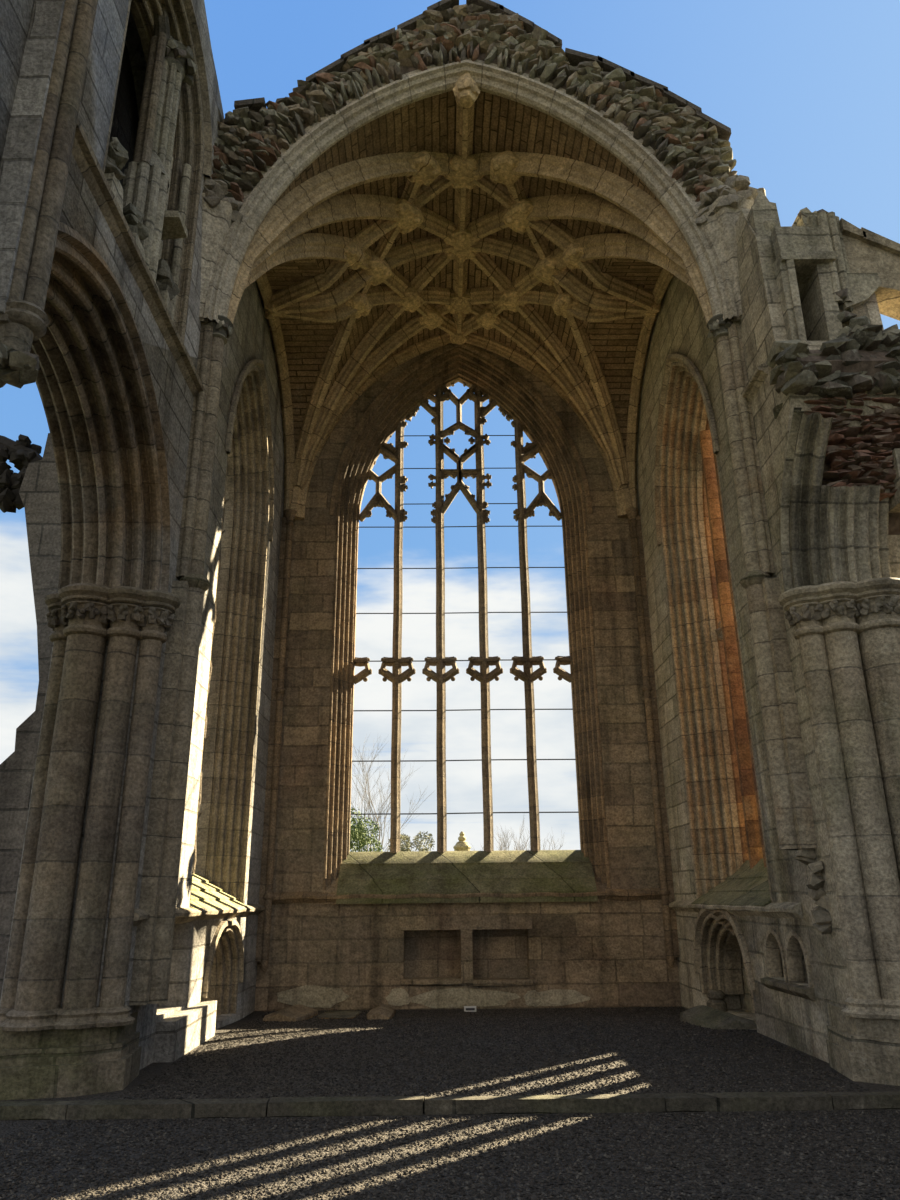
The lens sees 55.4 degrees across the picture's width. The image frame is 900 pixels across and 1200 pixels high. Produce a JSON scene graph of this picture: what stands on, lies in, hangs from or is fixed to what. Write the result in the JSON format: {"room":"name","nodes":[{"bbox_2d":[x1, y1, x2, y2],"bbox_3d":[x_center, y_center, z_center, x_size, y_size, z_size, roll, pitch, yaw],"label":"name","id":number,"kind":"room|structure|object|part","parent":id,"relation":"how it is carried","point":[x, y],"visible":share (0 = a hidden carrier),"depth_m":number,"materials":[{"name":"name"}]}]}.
{"room":"ruins","nodes":[
{"label":"ruins","id":0,"kind":"room"},
{"bbox_2d":[0,433,60,999],"bbox_3d":[-6.367,1.497,9.826,4.700,7.500,0.940,0,-19,-1],"label":"wall","id":1,"kind":"structure","parent":0,"point":[39,489],"depth_m":9.66,"materials":[{"name":"stone"}]},
{"bbox_2d":[0,434,42,512],"bbox_3d":[-5.684,-1.630,10.813,1.176,1.210,0.389,0,-19,-1],"label":"fragment","id":2,"kind":"object","parent":1,"relation":"attached to","point":[20,452],"visible":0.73,"depth_m":10.71,"materials":[{"name":"stone"}]},
{"bbox_3d":[-5.686,-1.715,10.883,1.176,1.006,0.309,0,-19,-1],"label":"stem","id":3,"kind":"part","parent":2,"relation":"part of","materials":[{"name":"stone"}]},
{"bbox_2d":[0,0,284,1069],"bbox_3d":[-3.390,-1.645,9.848,1.116,13.400,11.404,0,-19,-1],"label":"wall","id":4,"kind":"structure","parent":0,"point":[212,959],"depth_m":10.24,"materials":[{"name":"stone"}]},
{"bbox_2d":[0,0,97,388],"bbox_3d":[-2.749,-5.135,6.479,0.441,8.016,0.343,0,-19,-1],"label":"shaft","id":5,"kind":"object","parent":4,"relation":"attached to","point":[34,168],"visible":1,"depth_m":5.58,"materials":[{"name":"stone"}]},
{"bbox_2d":[72,118,204,396],"bbox_3d":[-2.873,-3.050,7.984,0.140,0.202,3.950,0,-19,-1],"label":"string course","id":6,"kind":"object","parent":4,"relation":"attached to","point":[84,156],"visible":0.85,"depth_m":7.67,"materials":[{"name":"stone"}]},
{"bbox_3d":[-3.192,-4.872,8.902,0.503,3.720,2.400,0,-19,-1],"label":"clerestory moulding","id":7,"kind":"part","parent":4,"relation":"part of","materials":[{"name":"stone"}]},
{"bbox_2d":[122,3,197,288],"bbox_3d":[-3.144,-4.809,9.088,0.559,3.980,1.142,-5,-20,14],"label":"pillar","id":8,"kind":"structure","parent":4,"relation":"attached to","point":[145,185],"depth_m":9.02,"materials":[{"name":"stone"}]},
{"bbox_2d":[129,315,232,1004],"bbox_3d":[-2.796,0.179,9.097,0.440,7.450,0.400,0,-19,-1],"label":"shaft","id":9,"kind":"object","parent":4,"relation":"attached to","point":[160,875],"visible":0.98,"depth_m":8.66,"materials":[{"name":"stone"}]},
{"bbox_3d":[-2.925,-6.122,9.336,0.100,1.320,2.640,0,-19,-1],"label":"hood moulding","id":10,"kind":"part","parent":4,"relation":"part of","materials":[{"name":"stone"}]},
{"bbox_2d":[133,904,264,925],"bbox_3d":[-2.865,3.812,10.454,0.126,0.183,5.900,0,-19,-1],"label":"string course","id":11,"kind":"object","parent":4,"relation":"attached to","point":[182,914],"visible":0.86,"depth_m":9.91,"materials":[{"name":"stone"}]},
{"bbox_2d":[190,463,247,909],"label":"window","id":12,"kind":"structure","parent":4,"relation":"in","point":[204,894],"depth_m":11.59,"materials":[{"name":"stone"}]},
{"bbox_3d":[-3.505,3.722,10.903,1.320,0.545,2.800,0,-19,-1],"label":"sloped sill","id":13,"kind":"part","parent":12,"relation":"part of","materials":[{"name":"beige stone"}]},
{"bbox_3d":[-3.158,4.806,11.008,0.503,1.118,1.800,0,-19,-1],"label":"tomb recess moulding","id":14,"kind":"part","parent":4,"relation":"part of","materials":[{"name":"stone"}]},
{"bbox_3d":[-2.892,4.583,11.087,0.080,0.827,1.980,0,-19,-1],"label":"hood moulding","id":15,"kind":"part","parent":4,"relation":"part of","materials":[{"name":"stone"}]},
{"bbox_3d":[-3.443,0.151,12.137,0.993,8.000,2.800,0,-19,-1],"label":"jamb moulding","id":16,"kind":"part","parent":4,"relation":"part of","materials":[{"name":"stone"}]},
{"bbox_3d":[-2.956,-2.609,13.095,0.080,2.434,3.040,0,-19,-1],"label":"hood moulding","id":17,"kind":"part","parent":4,"relation":"part of","materials":[{"name":"stone"}]},
{"bbox_2d":[0,1007,899,1199],"bbox_3d":[0.370,2.507,2.523,18.000,0.100,22.400,0,-19,-1],"label":"floor","id":18,"kind":"structure","parent":0,"point":[7,1127],"depth_m":6.08,"materials":[{"name":"grey gravel"}]},
{"bbox_2d":[0,583,180,1099],"bbox_3d":[-3.367,2.152,7.945,1.350,4.580,1.020,0,-19,-1],"label":"pier","id":19,"kind":"object","parent":18,"relation":"on","point":[79,1047],"visible":1,"depth_m":7.65,"materials":[{"name":"stone"}]},
{"bbox_3d":[-3.777,3.587,7.403,0.420,0.140,0.416,0,-19,-1],"label":"moulding","id":20,"kind":"part","parent":19,"relation":"part of","materials":[{"name":"stone"}]},
{"bbox_3d":[-3.506,3.537,7.264,0.560,0.140,0.554,0,-19,-1],"label":"moulding","id":21,"kind":"part","parent":19,"relation":"part of","materials":[{"name":"stone"}]},
{"bbox_3d":[-3.167,3.548,7.306,0.470,0.140,0.465,0,-19,-1],"label":"moulding","id":22,"kind":"part","parent":19,"relation":"part of","materials":[{"name":"stone"}]},
{"bbox_2d":[30,222,169,591],"bbox_3d":[-3.364,-1.694,7.041,1.058,2.220,4.200,0,-19,-1],"label":"arch","id":23,"kind":"object","parent":19,"relation":"on","point":[115,527],"visible":0.7,"depth_m":8.26,"materials":[{"name":"stone"}]},
{"bbox_3d":[-2.922,3.572,7.384,0.410,0.140,0.406,0,-19,-1],"label":"moulding","id":24,"kind":"part","parent":19,"relation":"part of","materials":[{"name":"stone"}]},
{"bbox_2d":[153,1000,216,1062],"bbox_3d":[-2.808,4.688,9.145,0.216,0.579,1.712,0,-19,-1],"label":"stone bench","id":25,"kind":"object","parent":18,"relation":"on","point":[177,1034],"visible":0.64,"depth_m":8.76,"materials":[{"name":"stone"}]},
{"bbox_2d":[263,1004,317,1021],"bbox_3d":[-2.235,5.831,12.090,0.596,0.181,1.001,-3,-19,8],"label":"rock","id":26,"kind":"object","parent":18,"relation":"on","point":[299,1012],"visible":0.81,"depth_m":11.77,"materials":[{"name":"stone"}]},
{"bbox_2d":[317,1011,361,1018],"bbox_3d":[-1.574,5.946,12.268,0.561,0.063,0.757,-2,-19,4],"label":"grave slab","id":27,"kind":"object","parent":18,"relation":"on","point":[330,1014],"visible":0.82,"depth_m":12.16,"materials":[{"name":"stone"}]},
{"bbox_2d":[367,1004,394,1019],"bbox_3d":[-0.974,5.866,12.195,0.371,0.161,0.956,0,-19,-1],"label":"rock","id":28,"kind":"object","parent":18,"relation":"on","point":[383,1011],"visible":0.84,"depth_m":11.88,"materials":[{"name":"stone"}]},
{"bbox_2d":[0,1006,899,1199],"bbox_3d":[0.232,4.598,8.596,8.349,0.126,8.890,0,-19,-1],"label":"gravel","id":29,"kind":"object","parent":18,"relation":"on","point":[508,1018],"visible":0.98,"depth_m":6.27,"materials":[{"name":"gravel"}]},
{"bbox_2d":[0,1091,899,1119],"bbox_3d":[0.732,3.982,6.667,12.796,0.223,0.174,0,-19,-1],"label":"kerb","id":30,"kind":"object","parent":18,"relation":"on","point":[820,1100],"visible":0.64,"depth_m":6.62,"materials":[{"name":"stone"}]},
{"bbox_2d":[464,1006,475,1011],"bbox_3d":[0.296,5.991,12.540,0.180,0.095,0.048,0,-19,-1],"label":"plate","id":31,"kind":"object","parent":18,"relation":"on","point":[466,1008],"visible":0.86,"depth_m":12.53,"materials":[{"name":"grey metal"}]},
{"bbox_2d":[680,1005,756,1029],"bbox_3d":[3.313,5.202,10.664,0.628,0.203,1.353,1,-19,-4],"label":"grave slab","id":32,"kind":"object","parent":18,"relation":"on","point":[705,1016],"visible":0.79,"depth_m":10.32,"materials":[{"name":"stone"}]},
{"bbox_2d":[778,577,899,1085],"bbox_3d":[4.153,2.102,8.010,1.590,4.580,1.056,0,-19,-1],"label":"pier","id":33,"kind":"object","parent":18,"relation":"on","point":[848,633],"visible":1,"depth_m":7.92,"materials":[{"name":"stone"}]},
{"bbox_3d":[3.632,3.534,7.456,0.440,0.140,0.436,0,-19,-1],"label":"moulding","id":34,"kind":"part","parent":33,"relation":"part of","materials":[{"name":"stone"}]},
{"bbox_3d":[3.883,3.506,7.383,0.510,0.140,0.505,0,-19,-1],"label":"moulding","id":35,"kind":"part","parent":33,"relation":"part of","materials":[{"name":"stone"}]},
{"bbox_2d":[254,343,681,1010],"bbox_3d":[0.217,0.307,15.295,8.800,13.200,1.050,0,-19,-1],"label":"wall","id":36,"kind":"structure","parent":0,"point":[585,951],"depth_m":13.90,"materials":[{"name":"stone"}]},
{"bbox_2d":[255,509,296,971],"bbox_3d":[-2.840,2.005,14.105,0.280,7.570,0.260,0,-19,-1],"label":"shaft","id":37,"kind":"object","parent":36,"relation":"attached to","point":[266,895],"visible":1,"depth_m":13.93,"materials":[{"name":"stone"}]},
{"bbox_3d":[-1.882,4.578,13.817,0.240,0.600,0.920,0,-19,-1],"label":"sill","id":38,"kind":"part","parent":36,"relation":"part of","materials":[{"name":"stone"}]},
{"bbox_3d":[0.187,-3.304,16.087,4.760,3.744,0.050,0,-19,-1],"label":"hood moulding","id":39,"kind":"part","parent":36,"relation":"part of","materials":[{"name":"stone"}]},
{"bbox_2d":[350,382,578,852],"bbox_3d":[0.210,-0.167,15.644,3.929,9.166,0.200,0,-19,-1],"label":"window","id":40,"kind":"structure","parent":36,"relation":"in","point":[395,454],"depth_m":15.48,"materials":[{"name":"stone"}]},
{"bbox_2d":[399,916,532,985],"bbox_3d":[0.244,5.413,13.257,2.050,0.982,0.404,0,-19,-1],"label":"aumbry","id":41,"kind":"object","parent":36,"relation":"attached to","point":[465,924],"visible":0.91,"depth_m":13.19,"materials":[{"name":"stone"}]},
{"bbox_2d":[272,888,660,903],"bbox_3d":[0.264,4.599,13.311,6.500,0.210,0.140,0,-19,-1],"label":"string course","id":42,"kind":"object","parent":36,"relation":"attached to","point":[649,893],"visible":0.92,"depth_m":13.27,"materials":[{"name":"stone"}]},
{"bbox_3d":[0.257,4.461,13.861,4.040,0.810,1.050,0,-19,-1],"label":"window sill","id":43,"kind":"part","parent":36,"relation":"part of","materials":[{"name":"stone"}]},
{"bbox_3d":[0.213,-0.057,15.436,4.500,10.020,0.882,0,-19,-1],"label":"jamb moulding","id":44,"kind":"part","parent":36,"relation":"part of","materials":[{"name":"stone"}]},
{"bbox_3d":[2.398,4.553,13.864,0.240,0.600,0.920,0,-19,-1],"label":"sill","id":45,"kind":"part","parent":36,"relation":"part of","materials":[{"name":"stone"}]},
{"bbox_2d":[626,507,679,967],"bbox_3d":[3.319,1.968,14.172,0.280,7.570,0.260,0,-19,-1],"label":"shaft","id":46,"kind":"object","parent":36,"relation":"attached to","point":[666,891],"visible":1,"depth_m":14.00,"materials":[{"name":"stone"}]},
{"bbox_2d":[227,91,712,519],"bbox_3d":[0.210,-4.238,13.521,6.600,4.069,5.631,0,-19,-1],"label":"ceiling","id":47,"kind":"structure","parent":0,"point":[497,225],"depth_m":13.53,"materials":[{"name":"stone"}]},
{"bbox_2d":[211,0,736,215],"bbox_3d":[0.215,-5.741,11.245,7.018,5.330,0.996,0,-19,-1],"label":"wall","id":48,"kind":"structure","parent":0,"point":[252,136],"depth_m":11.18,"materials":[{"name":"grey stone"}]},
{"bbox_2d":[199,57,765,324],"bbox_3d":[0.244,-5.286,10.860,7.417,4.217,0.949,0,-19,-1],"label":"arch","id":49,"kind":"object","parent":48,"relation":"attached to","point":[229,225],"visible":0.68,"depth_m":10.81,"materials":[{"name":"stone"}]},
{"bbox_2d":[637,209,899,1062],"bbox_3d":[3.997,0.098,11.501,1.668,11.050,7.307,1,-19,-3],"label":"wall","id":50,"kind":"structure","parent":0,"point":[826,414],"depth_m":9.72,"materials":[{"name":"stone"}]},
{"bbox_3d":[3.407,-2.586,12.879,0.080,2.534,3.160,0,-19,-1],"label":"hood moulding","id":51,"kind":"part","parent":50,"relation":"part of","materials":[{"name":"stone"}]},
{"bbox_3d":[3.741,0.075,11.963,0.584,7.900,2.920,0,-19,-1],"label":"jamb moulding","id":52,"kind":"part","parent":50,"relation":"part of","materials":[{"name":"stone"}]},
{"bbox_2d":[694,909,754,1012],"bbox_3d":[3.710,4.659,10.993,0.560,1.402,2.320,0,-19,-1],"label":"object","id":53,"kind":"object","parent":50,"relation":"attached to","point":[721,938],"visible":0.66,"depth_m":11.71,"materials":[{"name":"stone"}]},
{"bbox_2d":[691,430,770,906],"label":"window","id":54,"kind":"structure","parent":50,"relation":"in","point":[749,885],"depth_m":11.86,"materials":[{"name":"orange stone"}]},
{"bbox_3d":[4.066,3.556,10.764,1.340,0.630,2.920,0,-19,-1],"label":"sloped sill","id":55,"kind":"part","parent":54,"relation":"part of","materials":[{"name":"stone"}]},
{"bbox_2d":[669,900,802,918],"bbox_3d":[3.441,3.923,10.922,0.126,0.183,5.050,0,-19,-1],"label":"string course","id":56,"kind":"object","parent":50,"relation":"attached to","point":[785,909],"visible":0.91,"depth_m":9.69,"materials":[{"name":"stone"}]},
{"bbox_2d":[741,363,767,402],"bbox_3d":[3.418,-2.427,9.661,0.126,0.180,0.620,0,-19,-1],"label":"string course","id":57,"kind":"object","parent":50,"relation":"attached to","point":[760,373],"visible":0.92,"depth_m":9.57,"materials":[{"name":"stone"}]},
{"bbox_2d":[707,314,816,849],"bbox_3d":[3.358,-0.471,9.376,0.440,6.150,0.400,0,-19,-1],"label":"shaft","id":58,"kind":"object","parent":50,"relation":"attached to","point":[785,753],"visible":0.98,"depth_m":9.01,"materials":[{"name":"stone"}]},
{"bbox_2d":[760,928,815,1000],"bbox_3d":[3.637,3.771,8.940,0.420,0.640,1.260,0,-19,-1],"label":"piscina","id":59,"kind":"object","parent":50,"relation":"attached to","point":[794,945],"visible":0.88,"depth_m":8.85,"materials":[{"name":"stone"}]},
{"bbox_3d":[3.554,3.808,9.244,0.140,0.510,0.570,0,-19,-1],"label":"arch moulding","id":60,"kind":"part","parent":59,"relation":"part of","materials":[{"name":"stone"}]},
{"bbox_3d":[3.480,4.013,8.855,0.100,0.130,1.260,0,-19,-1],"label":"sill","id":61,"kind":"part","parent":59,"relation":"part of","materials":[{"name":"stone"}]},
{"bbox_3d":[3.559,3.606,8.658,0.140,0.510,0.570,0,-19,-1],"label":"arch moulding","id":62,"kind":"part","parent":59,"relation":"part of","materials":[{"name":"stone"}]},
{"bbox_3d":[3.463,-0.961,8.638,0.100,1.753,0.917,0,-19,-1],"label":"hood moulding","id":63,"kind":"part","parent":50,"relation":"part of","materials":[{"name":"stone"}]},
{"bbox_2d":[747,189,881,343],"bbox_3d":[4.086,-3.592,9.676,1.220,2.368,0.740,0,-19,-1],"label":"fragment","id":64,"kind":"object","parent":50,"relation":"on","point":[810,252],"visible":0.79,"depth_m":9.38,"materials":[{"name":"stone"}]},
{"label":"ground","id":65,"kind":"structure","parent":0,"visible":0},
{"bbox_2d":[350,807,382,851],"bbox_3d":[-3.689,10.164,31.362,2.473,5.226,2.323,0,-19,-1],"label":"evergreen shrub","id":66,"kind":"object","parent":65,"relation":"on","point":[357,830],"visible":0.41,"depth_m":31.85,"materials":[{"name":"green plant"}]},
{"bbox_2d":[350,736,429,851],"bbox_3d":[-3.375,10.481,38.316,5.117,9.162,5.205,7,-21,-22],"label":"bare tree","id":67,"kind":"object","parent":65,"relation":"on","point":[362,765],"visible":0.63,"depth_m":38.44,"materials":[{"name":"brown plant"}]},
{"bbox_2d":[387,831,434,850],"bbox_3d":[-1.507,11.502,34.171,2.480,4.490,1.727,0,-19,-1],"label":"evergreen shrub","id":68,"kind":"object","parent":65,"relation":"on","point":[403,838],"visible":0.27,"depth_m":34.73,"materials":[{"name":"green plant"}]},
{"bbox_2d":[453,831,470,850],"bbox_3d":[0.353,8.267,23.598,0.462,3.670,0.462,7,-21,-22],"label":"stone finial","id":69,"kind":"object","parent":65,"relation":"on","point":[461,845],"visible":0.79,"depth_m":23.95,"materials":[{"name":"beige stone"}]},
{"bbox_3d":[0.354,8.451,23.534,0.462,3.280,0.462,7,-21,-22],"label":"post","id":70,"kind":"part","parent":69,"relation":"part of","materials":[{"name":"yellow stone"}]},
{"bbox_3d":[0.338,6.717,24.133,0.420,0.390,0.420,0,-19,-1],"label":"knob","id":71,"kind":"part","parent":69,"relation":"part of","materials":[{"name":"yellow stone"}]},
{"bbox_2d":[471,817,563,850],"bbox_3d":[2.963,11.719,36.135,4.740,5.286,3.050,0,-19,-1],"label":"bare tree","id":72,"kind":"object","parent":65,"relation":"on","point":[503,833],"visible":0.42,"depth_m":36.28,"materials":[{"name":"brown plant"}]},
{"bbox_2d":[839,218,899,320],"bbox_3d":[6.001,0.075,8.439,3.380,9.058,1.100,0,-19,-1],"label":"flying buttress","id":73,"kind":"object","parent":65,"relation":"on","point":[867,251],"visible":0.49,"depth_m":9.53,"materials":[{"name":"stone"}]}
]}

